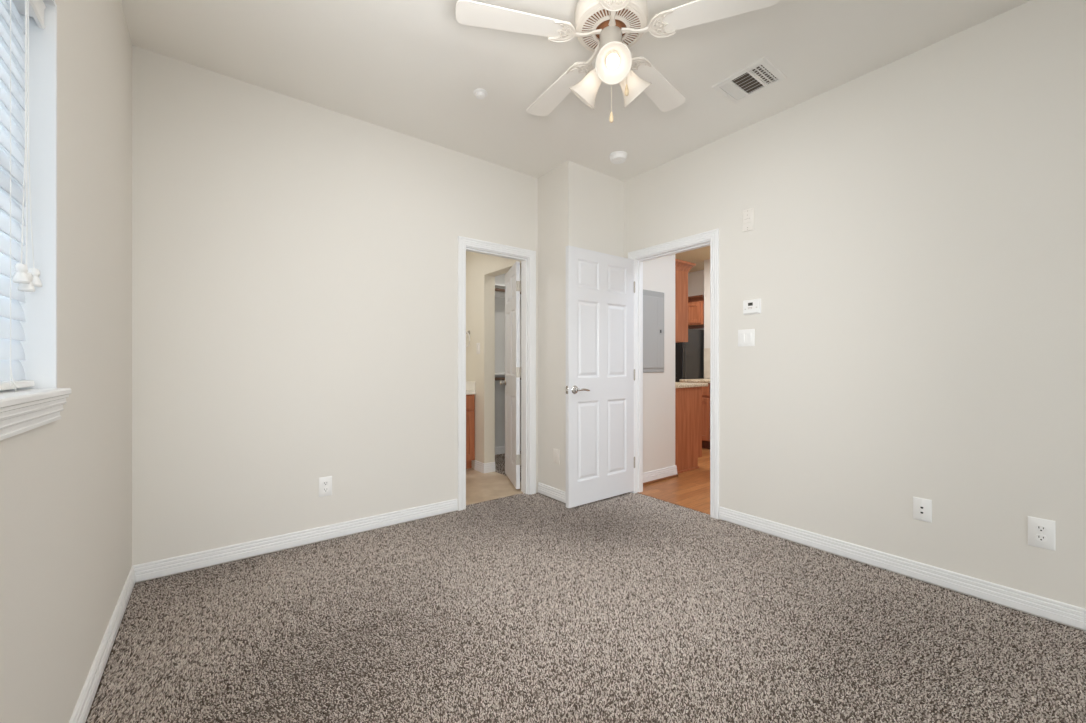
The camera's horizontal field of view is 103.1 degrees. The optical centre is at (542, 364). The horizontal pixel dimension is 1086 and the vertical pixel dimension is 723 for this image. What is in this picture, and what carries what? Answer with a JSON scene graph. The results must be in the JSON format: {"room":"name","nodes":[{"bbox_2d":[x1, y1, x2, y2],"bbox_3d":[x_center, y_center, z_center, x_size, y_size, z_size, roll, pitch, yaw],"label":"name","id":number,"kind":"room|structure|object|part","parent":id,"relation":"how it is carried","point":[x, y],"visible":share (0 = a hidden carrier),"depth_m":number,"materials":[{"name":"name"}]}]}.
{"room":"empty bedroom","nodes":[
{"label":"empty bedroom","id":0,"kind":"room"},
{"bbox_2d":[0,0,131,722],"bbox_3d":[-0.327,-0.251,-0.244,0.160,2.760,6.250,0,0,-37],"label":"wall","id":1,"kind":"structure","parent":0,"point":[66,482],"depth_m":1.34,"materials":[{"name":"white paint"}]},
{"bbox_2d":[0,0,70,440],"bbox_3d":[-1.131,-0.403,0.831,0.180,1.097,0.695,0,0,-37],"label":"window","id":2,"kind":"structure","parent":1,"relation":"in","point":[25,409],"depth_m":1.12,"materials":[{"name":"white"}]},
{"bbox_2d":[0,0,45,391],"bbox_3d":[-1.119,-0.435,0.850,0.086,1.005,0.644,0,0,-37],"label":"window blind","id":3,"kind":"object","parent":2,"relation":"attached to","point":[23,280],"visible":1,"depth_m":1.01,"materials":[{"name":"white plastic"}]},
{"bbox_3d":[-1.131,-0.427,0.841,0.015,0.931,0.638,0,0,-37],"label":"slat panel","id":4,"kind":"part","parent":3,"relation":"part of","materials":[{"name":"white plastic"}]},
{"bbox_3d":[-1.132,0.048,0.840,0.049,0.016,0.638,0,0,-37],"label":"rail","id":5,"kind":"part","parent":3,"relation":"part of","materials":[{"name":"white plastic"}]},
{"bbox_3d":[-1.191,-0.550,0.988,0.003,0.651,0.023,0,0,-32],"label":"lift cord","id":6,"kind":"part","parent":3,"relation":"part of","materials":[{"name":"white fabric"}]},
{"bbox_3d":[-1.195,-0.542,0.997,0.011,0.667,0.003,0,0,38],"label":"lift cord","id":7,"kind":"part","parent":3,"relation":"part of","materials":[{"name":"white fabric"}]},
{"bbox_3d":[-1.218,-0.552,1.026,0.002,0.647,0.044,0,0,-37],"label":"lift cord","id":8,"kind":"part","parent":3,"relation":"part of","materials":[{"name":"white fabric"}]},
{"bbox_2d":[69,566,134,722],"bbox_3d":[-0.261,1.067,-0.187,0.014,0.083,6.020,0,0,-37],"label":"baseboard","id":9,"kind":"structure","parent":1,"relation":"attached to","point":[82,708],"depth_m":1.56,"materials":[{"name":"white paint"}]},
{"bbox_2d":[132,45,537,582],"bbox_3d":[-1.064,-0.251,3.058,2.684,2.760,0.110,0,0,-37],"label":"wall","id":10,"kind":"structure","parent":0,"point":[295,261],"depth_m":2.61,"materials":[{"name":"white paint"}]},
{"bbox_2d":[133,499,457,581],"bbox_3d":[-1.374,1.067,2.743,1.809,0.083,0.014,0,0,-37],"label":"baseboard","id":11,"kind":"structure","parent":10,"relation":"attached to","point":[149,570],"depth_m":2.58,"materials":[{"name":"white paint"}]},
{"bbox_2d":[319,476,331,496],"bbox_3d":[-1.382,0.776,2.740,0.076,0.122,0.009,0,0,-37],"label":"wall outlet","id":12,"kind":"object","parent":10,"relation":"attached to","point":[325,483],"visible":1,"depth_m":2.74,"materials":[{"name":"white plastic"}]},
{"bbox_2d":[458,236,535,510],"bbox_3d":[-0.389,0.069,3.563,0.737,2.104,0.128,0,0,-37],"label":"door frame","id":13,"kind":"structure","parent":10,"relation":"attached to","point":[463,242],"depth_m":3.71,"materials":[{"name":"white paint"}]},
{"bbox_2d":[466,251,520,468],"bbox_3d":[-0.587,-0.101,4.513,0.125,2.460,1.620,0,0,-37],"label":"wall","id":14,"kind":"structure","parent":0,"point":[481,269],"depth_m":4.50,"materials":[{"name":"beige paint"}]},
{"bbox_2d":[477,343,479,353],"bbox_3d":[-0.684,-0.169,4.527,0.012,0.116,0.070,0,0,-37],"label":"light switch","id":15,"kind":"object","parent":14,"relation":"attached to","point":[478,344],"visible":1,"depth_m":4.51,"materials":[{"name":"white plastic"}]},
{"bbox_2d":[474,460,483,472],"bbox_3d":[-0.660,1.066,4.495,0.014,0.100,0.199,0,0,-37],"label":"baseboard","id":16,"kind":"structure","parent":14,"relation":"attached to","point":[479,466],"depth_m":4.49,"materials":[{"name":"white paint"}]},
{"bbox_2d":[484,462,495,472],"bbox_3d":[-0.554,1.066,4.459,0.139,0.100,0.014,0,0,-37],"label":"baseboard","id":17,"kind":"structure","parent":14,"relation":"attached to","point":[488,467],"depth_m":4.46,"materials":[{"name":"white paint"}]},
{"bbox_2d":[499,261,520,488],"bbox_3d":[-0.290,0.095,4.071,0.165,2.005,0.631,0,0,-14],"label":"door","id":18,"kind":"structure","parent":14,"relation":"in","point":[512,277],"depth_m":3.96,"materials":[{"name":"white paint"}]},
{"bbox_2d":[495,268,520,446],"bbox_3d":[-0.534,-0.101,5.460,1.110,2.460,0.100,0,0,-37],"label":"wall","id":19,"kind":"structure","parent":0,"point":[500,279],"depth_m":5.40,"materials":[{"name":"white paint"}]},
{"bbox_2d":[495,284,520,299],"bbox_3d":[-0.412,-0.888,5.301,1.110,0.104,0.300,0,0,-37],"label":"closet shelf","id":20,"kind":"object","parent":19,"relation":"attached to","point":[499,288],"visible":0.05,"depth_m":5.22,"materials":[{"name":"white paint"}]},
{"bbox_3d":[-0.339,-0.876,5.206,1.074,0.036,0.036,0,0,-37],"label":"hanging rod","id":21,"kind":"part","parent":20,"relation":"part of","materials":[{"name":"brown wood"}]},
{"bbox_2d":[495,444,520,454],"bbox_3d":[-0.499,1.073,5.415,1.110,0.091,0.014,0,0,-37],"label":"baseboard","id":22,"kind":"structure","parent":19,"relation":"attached to","point":[498,450],"depth_m":5.39,"materials":[{"name":"white paint"}]},
{"bbox_2d":[495,373,520,380],"bbox_3d":[-0.412,0.157,5.301,1.110,0.104,0.300,0,0,-37],"label":"closet shelf","id":23,"kind":"object","parent":19,"relation":"attached to","point":[498,376],"visible":0.05,"depth_m":5.08,"materials":[{"name":"white paint"}]},
{"bbox_3d":[-0.339,0.169,5.206,1.074,0.036,0.036,0,0,-37],"label":"hanging rod","id":24,"kind":"part","parent":23,"relation":"part of","materials":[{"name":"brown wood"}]},
{"bbox_2d":[538,160,577,503],"bbox_3d":[0.119,-0.251,3.638,0.100,2.760,0.408,0,0,-37],"label":"wall","id":25,"kind":"structure","parent":0,"point":[557,188],"depth_m":3.61,"materials":[{"name":"white paint"}]},
{"bbox_2d":[538,482,565,502],"bbox_3d":[0.084,1.067,3.590,0.014,0.083,0.404,0,0,-37],"label":"baseboard","id":26,"kind":"structure","parent":25,"relation":"attached to","point":[560,495],"depth_m":3.59,"materials":[{"name":"white paint"}]},
{"bbox_2d":[121,0,1030,180],"bbox_3d":[1.014,-1.681,0.783,3.458,0.100,6.250,0,0,-37],"label":"ceiling","id":27,"kind":"structure","parent":0,"point":[407,67],"depth_m":2.31,"materials":[{"name":"white paint"}]},
{"bbox_2d":[473,88,487,98],"bbox_3d":[-0.376,-1.616,2.586,0.086,0.030,0.086,0,0,-37],"label":"sprinkler cover","id":28,"kind":"object","parent":27,"relation":"attached to","point":[480,93],"visible":1,"depth_m":2.57,"materials":[{"name":"white plastic"}]},
{"bbox_2d":[455,0,779,122],"bbox_3d":[0.287,-1.341,1.898,1.263,0.580,1.245,0,0,-37],"label":"ceiling fan","id":29,"kind":"object","parent":27,"relation":"hanging from","point":[608,29],"visible":1,"depth_m":1.80,"materials":[{"name":"white metal"}]},
{"bbox_3d":[-0.118,-1.406,1.766,0.474,0.006,0.138,0,5,-13],"label":"blade","id":30,"kind":"part","parent":29,"relation":"part of","materials":[{"name":"white laminate"}]},
{"bbox_3d":[0.075,-1.406,2.223,0.138,0.006,0.474,-6,3,-31],"label":"blade","id":31,"kind":"part","parent":29,"relation":"part of","materials":[{"name":"white wood"}]},
{"bbox_3d":[0.140,-1.412,1.825,0.218,0.040,0.126,0,5,-13],"label":"blade arm","id":32,"kind":"part","parent":29,"relation":"part of","materials":[{"name":"white metal"}]},
{"bbox_3d":[0.211,-1.412,1.996,0.126,0.040,0.218,-6,3,-31],"label":"blade arm","id":33,"kind":"part","parent":29,"relation":"part of","materials":[{"name":"white metal"}]},
{"bbox_3d":[0.208,-1.240,1.920,0.117,0.145,0.145,-51,-26,24],"label":"lamp shade","id":34,"kind":"part","parent":29,"relation":"part of","materials":[{"name":"white glass"}]},
{"bbox_2d":[579,6,642,52],"bbox_3d":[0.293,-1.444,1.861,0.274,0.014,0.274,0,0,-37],"label":"motor","id":35,"kind":"object","parent":29,"relation":"attached to","point":[591,18],"depth_m":1.82,"materials":[{"name":"white metal"}]},
{"bbox_3d":[0.293,-1.456,1.861,0.267,0.021,0.267,0,0,-37],"label":"motor","id":36,"kind":"part","parent":29,"relation":"part of","materials":[{"name":"white metal"}]},
{"bbox_2d":[606,51,617,60],"bbox_3d":[0.288,-1.287,1.806,0.052,0.052,0.062,0,45,5],"label":"bulb","id":37,"kind":"object","parent":29,"relation":"attached to","point":[608,53],"depth_m":1.78,"materials":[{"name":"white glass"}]},
{"bbox_3d":[0.285,-1.240,1.758,0.053,0.053,0.081,0,45,5],"label":"bulb","id":38,"kind":"part","parent":29,"relation":"part of","materials":[{"name":"white glass"}]},
{"bbox_3d":[0.285,-1.240,1.758,0.145,0.145,0.117,0,45,5],"label":"lamp shade","id":39,"kind":"part","parent":29,"relation":"part of","materials":[{"name":"white glass"}]},
{"bbox_3d":[0.280,-1.412,1.705,0.126,0.040,0.218,5,0,5],"label":"blade arm","id":40,"kind":"part","parent":29,"relation":"part of","materials":[{"name":"white metal"}]},
{"bbox_3d":[0.386,-1.240,1.906,0.117,0.145,0.145,48,-19,-18],"label":"lamp shade","id":41,"kind":"part","parent":29,"relation":"part of","materials":[{"name":"white glass"}]},
{"bbox_3d":[0.395,-1.412,1.980,0.126,0.040,0.218,-7,-4,41],"label":"blade arm","id":42,"kind":"part","parent":29,"relation":"part of","materials":[{"name":"white metal"}]},
{"bbox_3d":[0.438,-1.412,1.801,0.218,0.040,0.126,0,-5,23],"label":"blade arm","id":43,"kind":"part","parent":29,"relation":"part of","materials":[{"name":"white metal"}]},
{"bbox_3d":[0.570,-1.406,2.180,0.138,0.006,0.474,-7,-4,41],"label":"blade","id":44,"kind":"part","parent":29,"relation":"part of","materials":[{"name":"white laminate"}]},
{"bbox_3d":[0.681,-1.406,1.697,0.474,0.006,0.138,0,-5,23],"label":"blade","id":45,"kind":"part","parent":29,"relation":"part of","materials":[{"name":"white laminate"}]},
{"bbox_2d":[609,151,626,163],"bbox_3d":[0.588,-1.607,3.362,0.140,0.048,0.140,0,0,-37],"label":"smoke detector","id":46,"kind":"object","parent":27,"relation":"attached to","point":[617,157],"visible":1,"depth_m":3.32,"materials":[{"name":"white plastic"}]},
{"bbox_3d":[0.588,-1.625,3.362,0.140,0.012,0.140,0,0,-37],"label":"plate","id":47,"kind":"part","parent":46,"relation":"part of","materials":[{"name":"white plastic"}]},
{"bbox_2d":[712,57,786,103],"bbox_3d":[1.186,-1.621,2.487,0.267,0.020,0.303,0,0,-37],"label":"ceiling vent","id":48,"kind":"object","parent":27,"relation":"in","point":[761,74],"visible":1,"depth_m":2.47,"materials":[{"name":"white metal"}]},
{"bbox_3d":[1.186,-1.623,2.487,0.207,0.011,0.243,0,0,-37],"label":"louver panel","id":49,"kind":"part","parent":48,"relation":"part of","materials":[{"name":"white metal"}]},
{"bbox_2d":[85,448,1085,722],"bbox_3d":[1.731,1.172,2.635,6.848,0.114,8.320,0,0,-37],"label":"floor","id":50,"kind":"structure","parent":0,"point":[570,518],"depth_m":1.69,"materials":[{"name":"grey carpet"}]},
{"bbox_2d":[466,394,474,468],"bbox_3d":[-1.381,0.716,4.459,1.198,0.800,0.629,0,0,-37],"label":"vanity cabinet","id":51,"kind":"object","parent":50,"relation":"on","point":[470,399],"visible":0.17,"depth_m":4.54,"materials":[{"name":"brown wood"}]},
{"bbox_3d":[-0.881,0.401,4.458,0.370,0.140,0.019,0,0,-37],"label":"drawer","id":52,"kind":"part","parent":51,"relation":"part of","materials":[{"name":"brown wood"}]},
{"bbox_3d":[-0.881,0.746,4.458,0.370,0.500,0.019,0,0,-37],"label":"cabinet door","id":53,"kind":"part","parent":51,"relation":"part of","materials":[{"name":"brown wood"}]},
{"bbox_2d":[466,381,475,394],"bbox_3d":[-1.388,0.250,4.452,1.218,0.132,0.637,0,0,-37],"label":"countertop","id":54,"kind":"structure","parent":51,"relation":"on","point":[470,386],"depth_m":4.59,"materials":[{"name":"stone"}]},
{"bbox_2d":[495,451,520,477],"bbox_3d":[-0.002,1.117,4.634,0.989,0.010,1.841,0,0,-37],"label":"pile","id":55,"kind":"object","parent":50,"relation":"on","point":[497,466],"visible":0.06,"depth_m":4.79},
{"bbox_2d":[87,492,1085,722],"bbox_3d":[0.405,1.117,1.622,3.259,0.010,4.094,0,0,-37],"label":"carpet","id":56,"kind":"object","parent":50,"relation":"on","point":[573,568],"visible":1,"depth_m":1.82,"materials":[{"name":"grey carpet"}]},
{"bbox_2d":[675,387,701,473],"bbox_3d":[1.252,0.678,4.865,0.574,0.874,0.896,0,0,-37],"label":"base cabinet","id":57,"kind":"object","parent":50,"relation":"on","point":[688,401],"visible":0.34,"depth_m":4.53,"materials":[{"name":"brown wood"}]},
{"bbox_2d":[675,382,707,387],"bbox_3d":[1.278,0.223,4.877,0.635,0.036,0.910,0,0,-37],"label":"countertop","id":58,"kind":"structure","parent":57,"relation":"on","point":[677,384],"depth_m":4.57,"materials":[{"name":"beige stone"}]},
{"bbox_2d":[675,329,703,381],"bbox_3d":[1.968,0.302,6.601,0.770,1.625,0.860,0,0,-37],"label":"refrigerator","id":59,"kind":"object","parent":50,"relation":"on","point":[689,356],"visible":0.02,"depth_m":6.18,"materials":[{"name":"grey metal"}]},
{"bbox_3d":[1.841,0.260,6.261,0.056,1.530,0.475,0,0,-37],"label":"door","id":60,"kind":"part","parent":59,"relation":"part of","materials":[{"name":"black metal"}]},
{"bbox_2d":[687,382,709,448],"bbox_3d":[2.910,0.678,5.105,0.604,0.874,2.570,0,0,-37],"label":"base cabinet","id":61,"kind":"object","parent":50,"relation":"on","point":[705,390],"visible":0.11,"depth_m":5.63,"materials":[{"name":"brown wood"}]},
{"bbox_2d":[680,379,709,382],"bbox_3d":[2.904,0.223,5.101,0.624,0.036,2.570,0,0,-37],"label":"countertop","id":62,"kind":"structure","parent":61,"relation":"on","point":[681,380],"depth_m":5.78,"materials":[{"name":"beige stone"}]},
{"bbox_3d":[2.039,0.337,5.761,0.019,0.145,0.410,0,0,-37],"label":"drawer","id":63,"kind":"part","parent":61,"relation":"part of","materials":[{"name":"brown wood"}]},
{"bbox_3d":[2.039,0.714,5.761,0.019,0.550,0.410,0,0,-37],"label":"cabinet door","id":64,"kind":"part","parent":61,"relation":"part of","materials":[{"name":"brown wood"}]},
{"bbox_2d":[578,164,674,472],"bbox_3d":[0.771,-0.251,3.943,1.306,2.760,0.100,0,0,-37],"label":"wall","id":65,"kind":"structure","parent":0,"point":[600,195],"depth_m":4.05,"materials":[{"name":"white paint"}]},
{"bbox_2d":[566,245,634,507],"bbox_3d":[0.482,0.095,3.527,0.766,2.005,0.148,0,0,-37],"label":"door","id":66,"kind":"structure","parent":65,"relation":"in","point":[600,287],"depth_m":3.49,"materials":[{"name":"white paint"}]},
{"bbox_3d":[0.296,0.194,3.327,0.152,0.066,0.056,0,0,-37],"label":"lever handle","id":67,"kind":"part","parent":66,"relation":"part of","materials":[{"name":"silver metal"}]},
{"bbox_2d":[643,289,663,372],"bbox_3d":[1.030,-0.311,4.064,0.374,0.772,0.022,0,0,-37],"label":"breaker panel","id":68,"kind":"object","parent":65,"relation":"attached to","point":[653,301],"visible":0.7,"depth_m":4.07,"materials":[{"name":"grey metal"}]},
{"bbox_2d":[643,465,677,484],"bbox_3d":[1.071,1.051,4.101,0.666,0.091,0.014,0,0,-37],"label":"baseboard","id":69,"kind":"structure","parent":65,"relation":"attached to","point":[672,470],"depth_m":4.13,"materials":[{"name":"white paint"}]},
{"bbox_2d":[675,246,709,272],"bbox_3d":[2.043,-1.581,5.153,3.490,0.100,4.700,0,0,-37],"label":"ceiling","id":70,"kind":"structure","parent":0,"point":[697,256],"depth_m":6.11,"materials":[{"name":"beige paint"}]},
{"bbox_2d":[688,270,703,329],"bbox_3d":[2.459,-0.201,7.235,0.100,2.660,1.700,0,0,-37],"label":"wall","id":71,"kind":"structure","parent":0,"point":[695,279],"depth_m":7.07,"materials":[{"name":"white paint"}]},
{"bbox_2d":[688,295,703,328],"bbox_3d":[2.293,-0.805,6.842,0.630,0.427,0.923,0,0,-37],"label":"upper cabinet","id":72,"kind":"object","parent":71,"relation":"attached to","point":[695,303],"visible":0.29,"depth_m":6.42,"materials":[{"name":"brown wood"}]},
{"bbox_3d":[2.203,-0.771,6.516,0.019,0.310,0.400,0,0,-37],"label":"cabinet door","id":73,"kind":"part","parent":72,"relation":"part of","materials":[{"name":"brown wood"}]},
{"bbox_3d":[2.065,-0.978,6.667,0.055,0.080,0.923,0,0,-37],"label":"crown","id":74,"kind":"part","parent":72,"relation":"part of","materials":[{"name":"brown wood"}]},
{"bbox_2d":[704,259,709,378],"bbox_3d":[3.279,-0.201,5.209,0.100,2.660,2.885,0,0,-37],"label":"wall","id":75,"kind":"structure","parent":0,"point":[706,262],"depth_m":6.28,"materials":[{"name":"white paint"}]},
{"bbox_2d":[704,348,709,377],"bbox_3d":[2.780,-0.021,5.768,0.011,0.430,1.380,0,0,-37],"label":"backsplash","id":76,"kind":"structure","parent":75,"relation":"attached to","point":[706,350],"depth_m":6.27,"materials":[{"name":"beige tile"}]},
{"bbox_2d":[624,0,1085,630],"bbox_3d":[2.505,-0.251,1.598,0.100,2.760,5.732,0,0,-37],"label":"wall","id":77,"kind":"structure","parent":0,"point":[914,255],"depth_m":2.24,"materials":[{"name":"white paint"}]},
{"bbox_2d":[628,229,718,518],"bbox_3d":[1.049,0.069,3.484,0.118,2.104,0.852,0,0,-37],"label":"door frame","id":78,"kind":"structure","parent":77,"relation":"attached to","point":[712,235],"depth_m":3.30,"materials":[{"name":"white paint"}]},
{"bbox_2d":[738,329,754,346],"bbox_3d":[1.392,-0.183,2.959,0.012,0.116,0.116,0,0,-37],"label":"light switch","id":79,"kind":"object","parent":77,"relation":"attached to","point":[746,337],"visible":1,"depth_m":2.96,"materials":[{"name":"white plastic"}]},
{"bbox_2d":[743,208,753,231],"bbox_3d":[1.400,-0.987,2.947,0.014,0.150,0.074,0,0,-37],"label":"plate","id":80,"kind":"object","parent":77,"relation":"attached to","point":[748,215],"visible":1,"depth_m":2.94,"materials":[{"name":"white plastic"}]},
{"bbox_3d":[1.397,-1.000,2.944,0.004,0.066,0.052,0,0,-37],"label":"grille panel","id":81,"kind":"part","parent":80,"relation":"part of","materials":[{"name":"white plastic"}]},
{"bbox_2d":[743,299,760,314],"bbox_3d":[1.413,-0.391,2.919,0.028,0.100,0.116,0,0,-37],"label":"thermostat","id":82,"kind":"object","parent":77,"relation":"attached to","point":[753,306],"visible":1,"depth_m":2.91,"materials":[{"name":"white plastic"}]},
{"bbox_2d":[719,507,1085,629],"bbox_3d":[2.701,1.067,1.247,0.014,0.083,4.696,0,0,-37],"label":"baseboard","id":83,"kind":"structure","parent":77,"relation":"attached to","point":[1072,615],"depth_m":2.21,"materials":[{"name":"white paint"}]},
{"bbox_2d":[913,497,931,522],"bbox_3d":[1.957,0.749,2.224,0.008,0.116,0.074,0,0,-37],"label":"jack plate","id":84,"kind":"object","parent":77,"relation":"attached to","point":[922,508],"visible":1,"depth_m":2.22,"materials":[{"name":"white plastic"}]},
{"bbox_2d":[1028,516,1054,550],"bbox_3d":[2.201,0.746,1.904,0.009,0.129,0.081,0,0,-37],"label":"wall outlet","id":85,"kind":"object","parent":77,"relation":"attached to","point":[1041,532],"visible":1,"depth_m":1.90,"materials":[{"name":"white plastic"}]},
{"bbox_2d":[1035,525,1046,532],"bbox_3d":[2.199,0.726,1.903,0.002,0.029,0.035,0,0,-37],"label":"receptacle","id":86,"kind":"object","parent":85,"relation":"attached to","point":[1038,528],"depth_m":1.90,"materials":[{"name":"white plastic"}]},
{"bbox_2d":[1035,534,1046,541],"bbox_3d":[2.199,0.766,1.903,0.002,0.029,0.035,0,0,-37],"label":"receptacle","id":87,"kind":"object","parent":85,"relation":"attached to","point":[1038,537],"depth_m":1.90,"materials":[{"name":"white plastic"}]},
{"bbox_3d":[0.494,-0.201,5.297,0.100,2.660,2.388,0,0,-37],"label":"wall","id":88,"kind":"structure","parent":0,"visible":0},
{"bbox_2d":[675,259,695,342],"bbox_3d":[1.177,-0.647,4.783,0.355,0.822,0.935,0,0,-37],"label":"upper cabinet","id":89,"kind":"object","parent":88,"relation":"attached to","point":[682,268],"visible":0.26,"depth_m":4.46,"materials":[{"name":"brown wood"}]},
{"bbox_3d":[1.177,-1.014,4.783,0.355,0.087,0.935,0,0,-37],"label":"crown","id":90,"kind":"part","parent":89,"relation":"part of","materials":[{"name":"brown wood"}]}
]}

